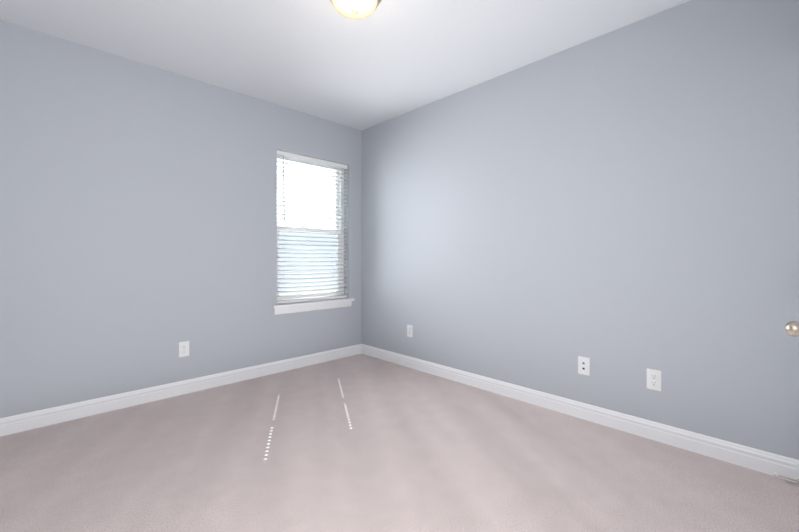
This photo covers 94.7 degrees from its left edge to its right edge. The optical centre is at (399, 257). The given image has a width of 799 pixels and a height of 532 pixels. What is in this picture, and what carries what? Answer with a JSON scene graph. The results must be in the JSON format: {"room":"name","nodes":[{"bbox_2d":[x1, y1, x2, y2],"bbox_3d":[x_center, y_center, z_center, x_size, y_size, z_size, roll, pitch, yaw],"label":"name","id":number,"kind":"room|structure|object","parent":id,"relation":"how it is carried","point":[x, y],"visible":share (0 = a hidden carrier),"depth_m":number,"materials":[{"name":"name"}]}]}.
{"room":"empty bedroom","nodes":[
{"label":"empty bedroom","id":0,"kind":"room"},
{"bbox_2d":[0,20,361,417],"bbox_3d":[-1.690,-0.175,2.871,3.710,2.430,0.140,0,0,-44],"label":"wall","id":1,"kind":"structure","parent":0,"point":[138,222],"depth_m":2.61,"materials":[{"name":"grey paint"}]},
{"bbox_2d":[0,344,359,435],"bbox_3d":[-1.637,0.989,2.815,3.430,0.102,0.014,0,0,-44],"label":"baseboard","id":2,"kind":"structure","parent":1,"relation":"attached to","point":[54,415],"depth_m":2.66,"materials":[{"name":"white wood"}]},
{"bbox_2d":[179,341,188,356],"bbox_3d":[-1.645,0.698,2.811,0.071,0.114,0.008,0,0,-44],"label":"outlet","id":3,"kind":"object","parent":1,"relation":"attached to","point":[183,348],"visible":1,"depth_m":2.81,"materials":[{"name":"white plastic"}]},
{"bbox_2d":[277,156,343,303],"bbox_3d":[-0.911,-0.277,3.709,0.805,1.415,0.070,0,0,-44],"label":"window unit","id":4,"kind":"structure","parent":1,"relation":"in","point":[330,232],"depth_m":3.81,"materials":[{"name":"white plastic"}]},
{"bbox_2d":[277,150,346,303],"bbox_3d":[-0.851,-0.281,3.647,0.793,1.404,0.066,0,0,-44],"label":"window blinds","id":5,"kind":"object","parent":4,"relation":"attached to","point":[300,158],"visible":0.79,"depth_m":3.61,"materials":[{"name":"white plastic"}]},
{"bbox_2d":[272,298,353,314],"bbox_3d":[-0.841,0.473,3.636,0.895,0.085,0.130,0,0,-44],"label":"window sill","id":6,"kind":"structure","parent":1,"relation":"attached to","point":[292,307],"depth_m":3.56,"materials":[{"name":"white wood"}]},
{"bbox_2d":[0,0,688,130],"bbox_3d":[-0.505,-1.442,1.659,3.710,0.100,3.533,0,0,-44],"label":"ceiling","id":7,"kind":"structure","parent":0,"point":[385,60],"depth_m":2.35,"materials":[{"name":"white paint"}]},
{"bbox_2d":[330,0,381,18],"bbox_3d":[-0.234,-1.325,1.918,0.300,0.133,0.300,0,0,-44],"label":"ceiling light","id":8,"kind":"object","parent":7,"relation":"attached to","point":[356,9],"visible":1,"depth_m":1.90,"materials":[{"name":"white glass"}]},
{"bbox_2d":[0,354,798,531],"bbox_3d":[-0.505,1.088,1.656,3.710,0.100,3.533,0,0,-44],"label":"floor","id":9,"kind":"structure","parent":0,"point":[360,443],"depth_m":1.80,"materials":[{"name":"carpet"}]},
{"bbox_2d":[362,0,798,459],"bbox_3d":[0.772,-0.175,2.905,0.140,2.430,3.253,0,0,-44],"label":"wall","id":10,"kind":"structure","parent":0,"point":[619,207],"depth_m":2.23,"materials":[{"name":"grey paint"}]},
{"bbox_2d":[407,324,412,337],"bbox_3d":[0.098,0.695,3.488,0.008,0.114,0.071,0,0,-44],"label":"electrical outlet","id":11,"kind":"object","parent":10,"relation":"attached to","point":[409,330],"visible":1,"depth_m":3.48,"materials":[{"name":"white plastic"}]},
{"bbox_2d":[360,344,798,482],"bbox_3d":[0.732,0.989,2.833,0.014,0.102,3.210,0,0,-44],"label":"baseboard","id":12,"kind":"structure","parent":10,"relation":"attached to","point":[765,462],"depth_m":2.21,"materials":[{"name":"white wood"}]},
{"bbox_2d":[578,356,589,375],"bbox_3d":[1.188,0.697,2.372,0.008,0.114,0.071,0,0,-44],"label":"outlet plate","id":13,"kind":"object","parent":10,"relation":"attached to","point":[583,365],"visible":1,"depth_m":2.37,"materials":[{"name":"white plastic"}]},
{"bbox_2d":[647,369,661,390],"bbox_3d":[1.452,0.697,2.101,0.008,0.114,0.071,0,0,-44],"label":"electrical outlet","id":14,"kind":"object","parent":10,"relation":"attached to","point":[654,382],"visible":1,"depth_m":2.10,"materials":[{"name":"white plastic"}]},
{"bbox_3d":[0.669,-0.178,0.454,3.710,2.430,0.160,0,0,-43],"label":"wall","id":15,"kind":"structure","parent":0,"visible":0},
{"bbox_2d":[774,321,798,483],"bbox_3d":[1.518,0.065,1.413,0.829,1.927,0.135,0,0,-43],"label":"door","id":16,"kind":"structure","parent":15,"relation":"in","point":[791,328],"depth_m":1.17,"materials":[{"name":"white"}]},
{"label":"outside","id":17,"kind":"structure","parent":0,"visible":0},
{"bbox_2d":[277,159,336,294],"bbox_3d":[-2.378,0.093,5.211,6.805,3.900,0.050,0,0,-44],"label":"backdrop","id":18,"kind":"structure","parent":17,"point":[306,218],"depth_m":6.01,"materials":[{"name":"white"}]}
]}

